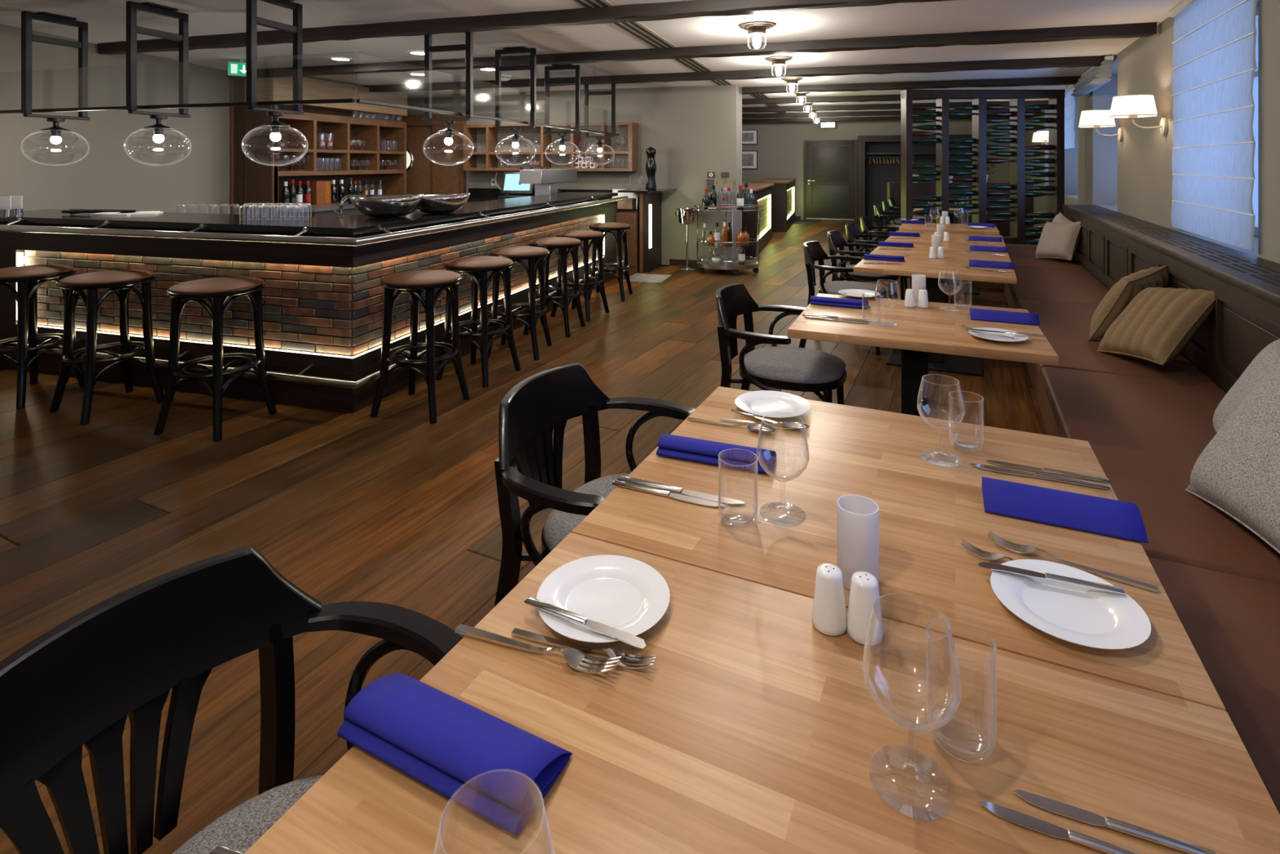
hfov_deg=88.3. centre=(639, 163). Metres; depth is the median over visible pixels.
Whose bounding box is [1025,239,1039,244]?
bottle
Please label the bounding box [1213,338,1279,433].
cushion
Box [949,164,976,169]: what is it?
bottle
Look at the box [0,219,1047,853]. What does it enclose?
floor
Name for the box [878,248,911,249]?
knife
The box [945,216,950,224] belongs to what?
shaker
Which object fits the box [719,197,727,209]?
bottle
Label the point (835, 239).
armchair
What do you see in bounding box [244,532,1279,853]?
dining table
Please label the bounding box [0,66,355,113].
rod
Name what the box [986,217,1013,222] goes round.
bottle
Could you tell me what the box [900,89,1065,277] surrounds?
rack
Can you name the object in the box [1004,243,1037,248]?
seat cushion
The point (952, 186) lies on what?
bottle
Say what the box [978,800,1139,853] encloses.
knife
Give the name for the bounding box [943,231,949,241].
shaker
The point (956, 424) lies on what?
bowl
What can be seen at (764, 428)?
bowl
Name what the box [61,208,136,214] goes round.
serving tray
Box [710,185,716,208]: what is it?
bottle
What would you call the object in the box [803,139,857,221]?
door
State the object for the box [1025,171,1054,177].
bottle
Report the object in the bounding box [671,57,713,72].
ceiling vent
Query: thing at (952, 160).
bottle
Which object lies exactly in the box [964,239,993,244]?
fork
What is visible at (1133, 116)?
socket
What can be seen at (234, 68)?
exit sign
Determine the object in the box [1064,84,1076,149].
blind
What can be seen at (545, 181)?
tower
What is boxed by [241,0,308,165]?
pendant lamp
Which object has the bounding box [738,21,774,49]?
ceiling lamp
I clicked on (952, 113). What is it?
bottle
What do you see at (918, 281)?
candle holder
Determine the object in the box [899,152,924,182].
potted plant
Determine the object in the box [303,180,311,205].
bottle
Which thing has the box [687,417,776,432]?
spoon
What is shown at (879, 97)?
ceiling beam
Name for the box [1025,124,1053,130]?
bottle
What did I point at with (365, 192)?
bottle
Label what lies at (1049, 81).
ceiling beam
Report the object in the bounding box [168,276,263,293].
cushion
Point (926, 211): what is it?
bottle
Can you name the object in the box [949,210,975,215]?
bottle
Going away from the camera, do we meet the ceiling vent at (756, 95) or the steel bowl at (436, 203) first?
the steel bowl at (436, 203)
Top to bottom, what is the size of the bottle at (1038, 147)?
0.072 m
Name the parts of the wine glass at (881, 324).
stem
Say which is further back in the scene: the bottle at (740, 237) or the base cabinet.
the base cabinet
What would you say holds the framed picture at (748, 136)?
attached to the wall at (780, 146)
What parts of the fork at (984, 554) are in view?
handle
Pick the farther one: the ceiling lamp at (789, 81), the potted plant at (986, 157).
the potted plant at (986, 157)
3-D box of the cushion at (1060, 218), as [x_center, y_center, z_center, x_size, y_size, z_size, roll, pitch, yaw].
[4.671,0.795,7.312,0.216,0.491,0.549,0,0,17]
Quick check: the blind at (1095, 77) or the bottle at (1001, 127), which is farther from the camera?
the bottle at (1001, 127)
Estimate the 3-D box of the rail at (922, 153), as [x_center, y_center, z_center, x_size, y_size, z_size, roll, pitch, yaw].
[7.181,-0.205,17.087,2.520,0.119,0.450,0,0,17]
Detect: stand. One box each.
[0,195,12,217]
[9,195,23,216]
[675,207,699,271]
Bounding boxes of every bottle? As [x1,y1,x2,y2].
[281,181,289,207]
[288,179,296,206]
[296,181,303,205]
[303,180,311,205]
[331,179,337,203]
[337,179,345,202]
[347,177,354,201]
[353,181,358,195]
[363,180,368,195]
[369,180,373,195]
[377,180,382,195]
[702,188,710,208]
[706,231,715,245]
[707,200,716,209]
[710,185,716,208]
[711,243,719,264]
[714,222,719,239]
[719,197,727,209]
[721,222,727,244]
[727,222,732,242]
[736,228,745,244]
[737,185,743,209]
[737,246,745,263]
[742,227,749,244]
[743,182,749,208]
[912,104,939,110]
[912,111,940,116]
[912,117,939,123]
[912,124,940,130]
[912,131,939,136]
[912,137,940,142]
[912,163,939,168]
[912,170,940,176]
[912,176,939,182]
[912,196,940,201]
[912,203,939,208]
[912,208,940,214]
[949,104,976,110]
[949,111,975,116]
[949,137,976,143]
[949,144,975,149]
[949,151,976,156]
[949,157,975,163]
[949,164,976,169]
[949,170,975,176]
[949,177,976,182]
[949,183,975,189]
[949,190,976,195]
[949,196,975,202]
[949,203,976,208]
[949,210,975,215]
[986,104,1013,109]
[986,111,1014,116]
[986,117,1013,123]
[986,124,1014,130]
[986,131,1013,136]
[986,137,1014,142]
[986,144,1013,150]
[986,151,1014,156]
[986,158,1013,163]
[986,184,1014,190]
[986,191,1013,196]
[986,198,1014,203]
[986,204,1013,209]
[986,211,1014,217]
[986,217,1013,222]
[1025,104,1054,109]
[1025,111,1053,116]
[1025,117,1054,123]
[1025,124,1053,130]
[1025,144,1054,150]
[1025,151,1053,156]
[1025,158,1054,163]
[1025,164,1053,170]
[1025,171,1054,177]
[1025,178,1053,183]
[1025,185,1054,191]
[1025,191,1053,196]
[1025,212,1054,217]
[1025,218,1052,224]
[1025,226,1043,231]
[1025,232,1041,237]
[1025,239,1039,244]
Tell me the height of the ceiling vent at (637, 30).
0.008 m
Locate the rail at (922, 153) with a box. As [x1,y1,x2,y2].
[865,152,970,157]
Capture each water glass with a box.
[257,204,271,219]
[285,204,299,219]
[718,454,757,528]
[862,292,880,324]
[926,624,996,762]
[948,393,983,451]
[954,280,971,308]
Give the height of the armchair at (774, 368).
0.830 m
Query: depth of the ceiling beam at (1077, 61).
7.82 m
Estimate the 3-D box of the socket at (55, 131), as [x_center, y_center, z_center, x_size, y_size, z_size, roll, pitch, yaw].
[-4.461,-0.274,5.031,0.176,0.138,0.176,0,0,17]
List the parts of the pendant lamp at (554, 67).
frame leg, glass globe, ceiling plate, bulb, frame leg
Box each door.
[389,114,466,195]
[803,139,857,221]
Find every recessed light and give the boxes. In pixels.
[328,57,352,61]
[407,51,424,55]
[408,73,424,75]
[478,67,494,71]
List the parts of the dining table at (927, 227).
foot plate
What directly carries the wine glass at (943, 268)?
on the dining table at (919, 331)
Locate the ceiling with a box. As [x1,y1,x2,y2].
[0,0,1184,119]
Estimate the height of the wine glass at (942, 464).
0.201 m
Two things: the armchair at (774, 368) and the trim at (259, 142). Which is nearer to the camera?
the armchair at (774, 368)
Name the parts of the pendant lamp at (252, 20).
frame leg, glass globe, bulb, frame leg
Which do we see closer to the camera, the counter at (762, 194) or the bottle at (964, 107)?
the bottle at (964, 107)
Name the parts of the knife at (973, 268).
handle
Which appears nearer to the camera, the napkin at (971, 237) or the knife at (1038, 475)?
the knife at (1038, 475)
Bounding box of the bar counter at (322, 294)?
[0,191,628,413]
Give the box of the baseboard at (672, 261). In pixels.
[669,258,703,266]
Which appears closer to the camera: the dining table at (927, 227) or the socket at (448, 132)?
the socket at (448, 132)
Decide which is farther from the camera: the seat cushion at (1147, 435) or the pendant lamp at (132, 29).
the pendant lamp at (132, 29)
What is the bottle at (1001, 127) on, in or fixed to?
in the rack
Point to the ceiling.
(105, 19)
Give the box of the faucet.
[333,195,349,216]
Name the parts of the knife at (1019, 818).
blade, handle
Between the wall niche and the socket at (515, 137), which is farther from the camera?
the wall niche
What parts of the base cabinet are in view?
panel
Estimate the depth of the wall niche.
17.57 m
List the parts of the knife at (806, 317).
handle, blade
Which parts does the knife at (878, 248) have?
handle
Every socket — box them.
[40,118,71,136]
[143,115,173,134]
[260,111,289,133]
[437,120,459,137]
[490,178,497,186]
[506,128,524,142]
[555,133,568,145]
[593,137,606,147]
[1128,115,1137,118]
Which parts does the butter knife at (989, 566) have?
blade, handle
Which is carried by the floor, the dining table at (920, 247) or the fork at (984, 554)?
the dining table at (920, 247)
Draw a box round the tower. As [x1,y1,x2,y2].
[518,166,577,195]
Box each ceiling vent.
[569,0,613,8]
[609,22,676,48]
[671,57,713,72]
[709,80,733,85]
[750,93,769,98]
[764,103,781,106]
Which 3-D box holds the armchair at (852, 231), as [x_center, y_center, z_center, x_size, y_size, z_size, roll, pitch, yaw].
[2.596,1.090,7.231,0.662,0.830,0.729,0,0,27]
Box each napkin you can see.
[337,673,572,835]
[656,433,776,473]
[809,295,868,308]
[863,253,904,261]
[878,240,913,247]
[888,231,919,236]
[900,219,925,223]
[968,222,995,226]
[968,235,1002,241]
[968,259,1013,269]
[969,244,1007,252]
[969,307,1039,325]
[982,476,1148,543]
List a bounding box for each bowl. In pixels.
[348,194,424,217]
[405,193,470,213]
[746,423,776,432]
[756,417,809,481]
[781,421,809,429]
[862,600,961,732]
[874,279,899,308]
[916,376,964,431]
[937,268,961,294]
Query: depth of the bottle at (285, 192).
8.21 m
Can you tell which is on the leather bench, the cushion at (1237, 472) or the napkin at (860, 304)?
the cushion at (1237, 472)
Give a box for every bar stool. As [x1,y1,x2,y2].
[0,264,84,408]
[48,269,164,424]
[153,276,276,441]
[369,269,470,423]
[435,255,520,386]
[487,245,551,359]
[523,236,585,337]
[551,230,609,320]
[588,222,632,301]
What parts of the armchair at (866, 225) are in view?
leg, leg, arm, arm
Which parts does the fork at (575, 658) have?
handle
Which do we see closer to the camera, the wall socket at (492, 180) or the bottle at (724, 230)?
the bottle at (724, 230)
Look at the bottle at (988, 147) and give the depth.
8.72 m
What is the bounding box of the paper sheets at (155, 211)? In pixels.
[119,210,163,214]
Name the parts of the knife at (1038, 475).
blade, handle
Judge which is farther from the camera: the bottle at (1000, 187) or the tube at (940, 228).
the bottle at (1000, 187)
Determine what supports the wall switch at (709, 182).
attached to the wall at (694, 131)
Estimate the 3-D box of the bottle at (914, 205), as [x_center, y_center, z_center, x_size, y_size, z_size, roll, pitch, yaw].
[3.778,0.560,8.750,0.409,0.072,0.070,0,0,0]
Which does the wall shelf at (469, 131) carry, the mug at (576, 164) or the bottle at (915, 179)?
the mug at (576, 164)
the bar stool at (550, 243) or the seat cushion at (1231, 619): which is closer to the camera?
the seat cushion at (1231, 619)
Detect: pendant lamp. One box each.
[20,11,90,165]
[124,0,191,165]
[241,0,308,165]
[422,31,473,165]
[493,46,536,164]
[543,64,580,164]
[582,84,615,164]
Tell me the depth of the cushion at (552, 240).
5.80 m
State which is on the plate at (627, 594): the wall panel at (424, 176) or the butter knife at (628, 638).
the butter knife at (628, 638)
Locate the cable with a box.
[494,165,507,195]
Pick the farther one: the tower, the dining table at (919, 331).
the tower
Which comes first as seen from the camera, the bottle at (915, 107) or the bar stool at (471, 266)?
the bar stool at (471, 266)
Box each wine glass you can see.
[433,788,554,853]
[756,417,809,526]
[862,600,961,820]
[874,279,899,326]
[916,376,964,466]
[937,268,961,311]
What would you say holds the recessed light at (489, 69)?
in the ceiling
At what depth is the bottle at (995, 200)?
8.72 m
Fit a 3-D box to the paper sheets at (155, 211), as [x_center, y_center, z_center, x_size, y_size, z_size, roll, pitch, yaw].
[-3.838,0.380,5.048,0.261,0.014,0.202,0,0,-18]
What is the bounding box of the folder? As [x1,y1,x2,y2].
[612,189,638,206]
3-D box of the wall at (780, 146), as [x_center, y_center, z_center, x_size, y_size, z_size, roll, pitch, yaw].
[6.196,0.185,17.145,10.500,2.630,0.200,0,0,17]
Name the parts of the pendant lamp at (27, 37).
frame leg, glass globe, bulb, ceiling plate, frame leg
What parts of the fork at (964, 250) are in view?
handle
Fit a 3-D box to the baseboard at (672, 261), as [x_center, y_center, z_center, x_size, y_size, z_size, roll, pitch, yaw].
[1.004,1.455,9.863,1.000,0.090,0.620,0,0,17]
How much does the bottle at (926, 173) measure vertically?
0.072 m
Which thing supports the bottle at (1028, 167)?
in the rack
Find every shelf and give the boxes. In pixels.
[244,76,407,215]
[462,122,638,171]
[697,207,757,210]
[697,242,757,247]
[865,152,936,154]
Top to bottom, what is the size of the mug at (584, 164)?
0.085 m
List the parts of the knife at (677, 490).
handle, blade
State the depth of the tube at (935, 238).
5.61 m
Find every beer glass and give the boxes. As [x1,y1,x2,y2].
[318,134,325,148]
[326,137,333,149]
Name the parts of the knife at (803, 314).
handle, blade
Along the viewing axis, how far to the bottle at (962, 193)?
8.72 m
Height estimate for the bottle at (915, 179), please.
0.072 m
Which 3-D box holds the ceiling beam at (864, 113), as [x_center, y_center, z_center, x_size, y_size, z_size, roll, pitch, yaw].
[4.329,-1.079,14.529,7.933,0.100,0.158,0,0,17]
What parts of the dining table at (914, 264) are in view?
foot plate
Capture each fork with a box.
[455,623,621,673]
[511,627,657,668]
[959,323,1024,342]
[960,538,1013,560]
[962,265,1002,273]
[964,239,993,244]
[964,249,998,256]
[987,529,1158,592]
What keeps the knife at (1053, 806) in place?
on the dining table at (751, 728)
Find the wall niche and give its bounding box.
[865,142,972,220]
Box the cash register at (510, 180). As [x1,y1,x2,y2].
[497,172,533,199]
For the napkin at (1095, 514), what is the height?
0.038 m
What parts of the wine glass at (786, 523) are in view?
stem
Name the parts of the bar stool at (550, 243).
leg, leg, leg, leg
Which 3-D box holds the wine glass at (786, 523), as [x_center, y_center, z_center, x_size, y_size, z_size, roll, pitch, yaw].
[0.305,0.649,1.409,0.111,0.201,0.111,0,0,17]
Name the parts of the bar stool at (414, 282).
leg, leg, leg, leg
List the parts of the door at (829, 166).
panel, panel, moulding, moulding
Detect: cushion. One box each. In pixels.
[0,264,74,278]
[58,269,155,284]
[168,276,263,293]
[382,269,460,284]
[445,255,511,267]
[489,245,548,255]
[528,236,581,244]
[557,230,604,236]
[589,222,630,227]
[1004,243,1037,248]
[1005,246,1087,271]
[1007,266,1109,305]
[1015,298,1218,386]
[1035,221,1081,260]
[1040,366,1279,584]
[1052,212,1072,259]
[1088,265,1168,340]
[1097,287,1215,365]
[1147,556,1279,813]
[1185,368,1279,553]
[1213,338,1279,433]
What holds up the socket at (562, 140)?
attached to the pendant lamp at (554, 67)
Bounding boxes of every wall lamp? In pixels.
[1031,132,1048,144]
[1035,130,1048,144]
[1078,109,1123,141]
[1108,93,1168,135]
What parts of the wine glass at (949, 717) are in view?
stem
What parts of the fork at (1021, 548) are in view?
handle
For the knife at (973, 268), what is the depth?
4.56 m
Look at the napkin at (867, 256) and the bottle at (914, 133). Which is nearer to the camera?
the napkin at (867, 256)
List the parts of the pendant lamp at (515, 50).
frame leg, glass globe, ceiling plate, bulb, frame leg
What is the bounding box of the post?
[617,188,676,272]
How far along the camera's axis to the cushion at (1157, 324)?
3.24 m
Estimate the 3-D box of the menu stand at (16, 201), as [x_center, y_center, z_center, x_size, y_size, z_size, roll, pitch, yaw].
[-4.584,0.312,4.840,0.079,0.150,0.079,0,0,39]
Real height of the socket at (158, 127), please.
0.138 m
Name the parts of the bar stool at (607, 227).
leg, leg, leg, leg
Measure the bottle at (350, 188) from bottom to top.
0.343 m
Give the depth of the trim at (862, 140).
17.05 m
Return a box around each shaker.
[811,563,847,635]
[846,570,883,645]
[904,288,915,307]
[917,288,928,308]
[928,246,937,258]
[937,246,945,258]
[939,216,944,223]
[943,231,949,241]
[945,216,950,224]
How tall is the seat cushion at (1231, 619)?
0.087 m
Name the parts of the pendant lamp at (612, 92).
frame leg, glass globe, frame leg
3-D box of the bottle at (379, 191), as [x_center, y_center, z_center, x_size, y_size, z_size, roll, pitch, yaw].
[-3.924,0.399,9.954,0.080,0.293,0.081,0,0,27]
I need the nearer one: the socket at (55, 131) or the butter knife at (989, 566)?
the butter knife at (989, 566)
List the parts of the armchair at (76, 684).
leg, arm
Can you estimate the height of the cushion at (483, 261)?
0.040 m
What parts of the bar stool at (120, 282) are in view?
leg, leg, leg, leg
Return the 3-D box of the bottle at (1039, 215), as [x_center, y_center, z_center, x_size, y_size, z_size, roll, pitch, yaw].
[5.271,0.689,8.750,0.442,0.072,0.070,0,0,0]
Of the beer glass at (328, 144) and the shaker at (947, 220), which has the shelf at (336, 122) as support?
the beer glass at (328, 144)
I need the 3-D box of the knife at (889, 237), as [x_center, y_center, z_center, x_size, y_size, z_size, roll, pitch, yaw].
[2.621,0.745,6.548,0.269,0.007,0.023,0,0,11]
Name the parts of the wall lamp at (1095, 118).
lamp shade, arm, wall plate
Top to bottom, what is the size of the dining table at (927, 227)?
0.750 m
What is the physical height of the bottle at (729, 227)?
0.293 m
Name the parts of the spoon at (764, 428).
handle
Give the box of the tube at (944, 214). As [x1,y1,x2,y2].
[942,211,947,222]
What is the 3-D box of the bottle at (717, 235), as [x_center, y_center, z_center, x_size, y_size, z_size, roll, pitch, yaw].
[1.065,0.958,9.100,0.080,0.293,0.081,0,0,8]
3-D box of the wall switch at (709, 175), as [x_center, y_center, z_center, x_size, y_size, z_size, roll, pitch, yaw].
[1.029,0.166,9.543,0.110,0.080,0.018,0,0,17]
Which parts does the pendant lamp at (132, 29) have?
frame leg, glass globe, bulb, ceiling plate, frame leg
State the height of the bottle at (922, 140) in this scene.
0.072 m
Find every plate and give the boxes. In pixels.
[536,555,670,643]
[734,390,810,417]
[838,288,879,297]
[967,226,989,228]
[968,327,1027,342]
[990,559,1151,649]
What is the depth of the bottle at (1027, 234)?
8.72 m
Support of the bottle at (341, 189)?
on the shelf at (336, 122)
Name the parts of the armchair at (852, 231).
leg, leg, arm, arm, leg, leg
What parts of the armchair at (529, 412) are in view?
leg, seat frame, arm, leg, arm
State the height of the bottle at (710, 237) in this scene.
0.188 m
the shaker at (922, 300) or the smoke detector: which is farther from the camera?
the smoke detector
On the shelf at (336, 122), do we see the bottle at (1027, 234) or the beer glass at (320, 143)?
the beer glass at (320, 143)
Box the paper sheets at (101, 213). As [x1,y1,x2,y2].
[89,211,137,215]
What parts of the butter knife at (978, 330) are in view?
blade, handle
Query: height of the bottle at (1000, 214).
0.072 m
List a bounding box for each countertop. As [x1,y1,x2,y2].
[272,202,361,217]
[466,187,612,203]
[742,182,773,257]
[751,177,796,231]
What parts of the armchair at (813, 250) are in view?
leg, leg, arm, arm, seat frame, leg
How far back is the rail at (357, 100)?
5.19 m
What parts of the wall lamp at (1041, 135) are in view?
lamp shade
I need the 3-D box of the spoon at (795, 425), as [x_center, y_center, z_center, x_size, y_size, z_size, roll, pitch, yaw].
[0.356,0.743,1.887,0.252,0.012,0.043,0,0,16]
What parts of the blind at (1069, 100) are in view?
head rail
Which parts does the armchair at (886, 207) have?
leg, arm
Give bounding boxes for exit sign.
[227,58,246,76]
[821,121,835,128]
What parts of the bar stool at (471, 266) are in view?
leg, leg, leg, leg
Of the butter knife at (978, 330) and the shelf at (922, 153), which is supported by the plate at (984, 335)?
the butter knife at (978, 330)
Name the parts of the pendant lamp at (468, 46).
frame leg, glass globe, bulb, frame leg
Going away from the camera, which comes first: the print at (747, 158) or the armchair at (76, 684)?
the armchair at (76, 684)
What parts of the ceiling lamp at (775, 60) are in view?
bulb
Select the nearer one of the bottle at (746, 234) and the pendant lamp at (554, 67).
the pendant lamp at (554, 67)
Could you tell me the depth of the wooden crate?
9.20 m
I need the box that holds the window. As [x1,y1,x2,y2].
[1252,6,1257,235]
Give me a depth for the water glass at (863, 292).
3.09 m
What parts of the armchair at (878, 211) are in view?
leg, leg, arm, arm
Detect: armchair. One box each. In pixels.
[0,545,462,853]
[493,362,695,607]
[715,283,846,404]
[799,240,886,355]
[826,230,899,299]
[844,222,907,299]
[859,216,911,288]
[873,204,901,240]
[881,200,901,241]
[888,197,924,235]
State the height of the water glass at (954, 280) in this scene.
0.135 m
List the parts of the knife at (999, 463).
blade, handle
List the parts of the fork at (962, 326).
handle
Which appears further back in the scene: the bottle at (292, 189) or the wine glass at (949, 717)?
the bottle at (292, 189)
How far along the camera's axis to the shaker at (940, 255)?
5.20 m
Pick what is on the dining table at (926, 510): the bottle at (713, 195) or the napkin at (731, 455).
the napkin at (731, 455)
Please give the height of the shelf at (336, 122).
2.600 m
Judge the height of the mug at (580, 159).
0.085 m
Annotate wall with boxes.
[0,23,229,213]
[406,84,742,265]
[742,118,1029,221]
[887,182,1033,240]
[1029,0,1279,263]
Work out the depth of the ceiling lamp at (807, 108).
12.10 m
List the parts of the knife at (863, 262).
handle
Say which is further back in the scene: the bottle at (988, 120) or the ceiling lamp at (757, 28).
the bottle at (988, 120)
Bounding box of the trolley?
[693,204,764,275]
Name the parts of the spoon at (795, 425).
handle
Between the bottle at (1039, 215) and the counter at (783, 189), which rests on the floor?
the counter at (783, 189)
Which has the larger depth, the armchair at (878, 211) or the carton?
the armchair at (878, 211)
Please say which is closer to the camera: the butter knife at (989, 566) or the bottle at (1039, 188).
the butter knife at (989, 566)
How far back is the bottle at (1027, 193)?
8.72 m
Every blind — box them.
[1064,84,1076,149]
[1071,55,1114,96]
[1168,0,1257,251]
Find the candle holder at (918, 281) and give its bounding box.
[911,274,925,301]
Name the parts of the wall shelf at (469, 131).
panel, panel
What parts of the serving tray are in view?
handle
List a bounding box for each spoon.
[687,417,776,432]
[720,417,809,429]
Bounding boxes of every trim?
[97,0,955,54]
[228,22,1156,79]
[229,78,278,215]
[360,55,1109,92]
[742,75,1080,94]
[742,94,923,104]
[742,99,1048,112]
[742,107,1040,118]
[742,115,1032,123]
[857,134,972,221]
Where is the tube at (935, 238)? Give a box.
[931,234,940,251]
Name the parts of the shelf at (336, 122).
panel, header post, cornice, panel, panel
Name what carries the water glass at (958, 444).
on the dining table at (926, 510)
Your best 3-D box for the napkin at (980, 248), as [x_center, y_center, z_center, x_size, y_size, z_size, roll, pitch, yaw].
[2.982,0.729,5.638,0.285,0.038,0.118,0,0,28]
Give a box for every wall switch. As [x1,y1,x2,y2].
[706,172,715,177]
[706,179,714,191]
[720,172,728,177]
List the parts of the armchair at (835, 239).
leg, leg, arm, arm, seat frame, leg, leg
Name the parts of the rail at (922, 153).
rod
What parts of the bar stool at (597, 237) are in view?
leg, leg, leg, leg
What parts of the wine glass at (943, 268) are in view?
stem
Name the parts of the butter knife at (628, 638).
handle, blade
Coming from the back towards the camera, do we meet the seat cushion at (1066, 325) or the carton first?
the carton
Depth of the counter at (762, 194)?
11.09 m
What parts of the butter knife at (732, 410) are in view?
handle, blade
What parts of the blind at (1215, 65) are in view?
head rail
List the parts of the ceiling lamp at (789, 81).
bulb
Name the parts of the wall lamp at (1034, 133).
lamp shade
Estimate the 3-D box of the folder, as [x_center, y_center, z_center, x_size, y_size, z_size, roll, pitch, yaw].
[-0.220,0.511,9.709,0.400,0.256,0.087,0,0,17]
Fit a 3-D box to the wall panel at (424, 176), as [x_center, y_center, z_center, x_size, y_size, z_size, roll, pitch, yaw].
[-3.646,0.350,10.889,1.700,2.300,0.095,0,0,17]
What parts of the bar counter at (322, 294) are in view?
panel, hand rail, foot rail, panel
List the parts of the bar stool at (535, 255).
leg, leg, leg, leg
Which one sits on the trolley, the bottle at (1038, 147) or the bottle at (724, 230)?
the bottle at (724, 230)
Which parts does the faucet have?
spout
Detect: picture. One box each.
[742,129,757,144]
[742,150,757,168]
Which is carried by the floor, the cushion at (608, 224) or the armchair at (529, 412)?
the armchair at (529, 412)
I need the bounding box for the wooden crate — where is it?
[617,198,635,208]
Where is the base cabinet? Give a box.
[616,205,639,271]
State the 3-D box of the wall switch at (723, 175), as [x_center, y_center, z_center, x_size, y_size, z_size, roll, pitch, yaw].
[1.223,0.165,9.486,0.110,0.080,0.016,0,0,17]
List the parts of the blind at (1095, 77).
head rail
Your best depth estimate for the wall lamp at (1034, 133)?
11.39 m
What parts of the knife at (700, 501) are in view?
handle, blade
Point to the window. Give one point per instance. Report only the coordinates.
(1255, 200)
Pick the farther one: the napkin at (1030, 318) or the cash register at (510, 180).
the cash register at (510, 180)
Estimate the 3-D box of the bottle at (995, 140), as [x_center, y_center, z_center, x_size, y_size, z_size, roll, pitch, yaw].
[4.757,-0.305,8.750,0.427,0.072,0.070,0,0,0]
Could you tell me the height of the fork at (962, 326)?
0.019 m
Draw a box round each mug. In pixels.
[574,162,582,168]
[577,156,585,162]
[582,162,589,168]
[585,156,593,162]
[590,162,597,168]
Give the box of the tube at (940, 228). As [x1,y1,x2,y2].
[936,224,944,238]
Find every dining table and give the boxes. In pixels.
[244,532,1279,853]
[571,386,1226,711]
[787,293,1058,417]
[853,251,1017,377]
[872,240,1009,303]
[886,231,1004,303]
[898,222,999,294]
[913,208,986,223]
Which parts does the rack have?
post, post, post, panel, post, post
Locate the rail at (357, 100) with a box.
[355,87,619,135]
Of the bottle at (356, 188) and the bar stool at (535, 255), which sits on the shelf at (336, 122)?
the bottle at (356, 188)
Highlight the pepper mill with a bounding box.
[645,146,656,190]
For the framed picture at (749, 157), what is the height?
0.510 m
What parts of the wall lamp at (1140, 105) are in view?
lamp shade, arm, wall plate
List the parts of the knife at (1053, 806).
blade, handle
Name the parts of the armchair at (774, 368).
leg, leg, arm, arm, seat frame, leg, leg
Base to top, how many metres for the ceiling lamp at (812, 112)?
0.196 m
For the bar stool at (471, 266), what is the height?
0.835 m
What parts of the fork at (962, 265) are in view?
handle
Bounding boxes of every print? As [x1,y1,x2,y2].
[742,133,753,141]
[742,153,753,165]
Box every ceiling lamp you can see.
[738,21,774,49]
[764,56,792,76]
[781,77,803,93]
[792,92,810,104]
[802,102,813,112]
[808,111,816,119]
[813,116,819,124]
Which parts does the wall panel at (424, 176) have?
porthole glass, post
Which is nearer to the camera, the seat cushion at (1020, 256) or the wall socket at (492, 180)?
the seat cushion at (1020, 256)
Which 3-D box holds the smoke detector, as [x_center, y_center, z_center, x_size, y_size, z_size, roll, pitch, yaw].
[-1.757,-1.095,8.473,0.200,0.070,0.200,0,0,17]
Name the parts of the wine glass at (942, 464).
stem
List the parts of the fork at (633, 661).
handle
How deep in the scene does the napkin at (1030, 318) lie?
3.13 m
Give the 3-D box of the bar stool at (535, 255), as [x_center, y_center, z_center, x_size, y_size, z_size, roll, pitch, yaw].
[-0.962,1.087,5.253,0.482,0.835,0.482,0,0,7]
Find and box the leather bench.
[1001,204,1279,813]
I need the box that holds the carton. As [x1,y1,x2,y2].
[309,180,331,204]
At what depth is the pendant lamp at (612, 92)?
8.71 m
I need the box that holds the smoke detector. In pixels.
[501,74,511,81]
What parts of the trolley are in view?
post, gallery rail, gallery rail, gallery rail, gallery rail, post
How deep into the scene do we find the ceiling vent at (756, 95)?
10.97 m
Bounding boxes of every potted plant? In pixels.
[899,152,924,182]
[933,162,958,182]
[965,156,996,182]
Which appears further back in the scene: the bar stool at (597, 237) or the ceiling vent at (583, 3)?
the bar stool at (597, 237)
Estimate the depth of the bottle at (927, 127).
8.73 m
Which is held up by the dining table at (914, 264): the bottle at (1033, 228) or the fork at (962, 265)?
the fork at (962, 265)
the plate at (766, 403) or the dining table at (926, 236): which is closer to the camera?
the plate at (766, 403)
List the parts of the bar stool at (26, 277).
leg, leg, leg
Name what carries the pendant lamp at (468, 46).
hanging from the ceiling
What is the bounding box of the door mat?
[622,273,671,283]
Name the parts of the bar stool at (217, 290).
leg, leg, leg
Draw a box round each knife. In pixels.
[209,844,244,853]
[524,596,646,648]
[612,480,725,506]
[617,475,745,504]
[730,408,777,423]
[802,313,871,320]
[804,315,869,323]
[862,262,901,264]
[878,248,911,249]
[888,237,918,239]
[968,463,1110,489]
[969,328,1044,337]
[973,268,1013,272]
[977,561,1124,594]
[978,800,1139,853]
[985,459,1110,482]
[1012,789,1215,853]
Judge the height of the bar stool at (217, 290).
0.835 m
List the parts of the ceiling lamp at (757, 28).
bulb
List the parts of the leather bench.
panel moulding, panel moulding, panel, panel moulding, panel, panel moulding, panel, panel, panel moulding, rail, rail, sill, panel moulding, panel, panel moulding, panel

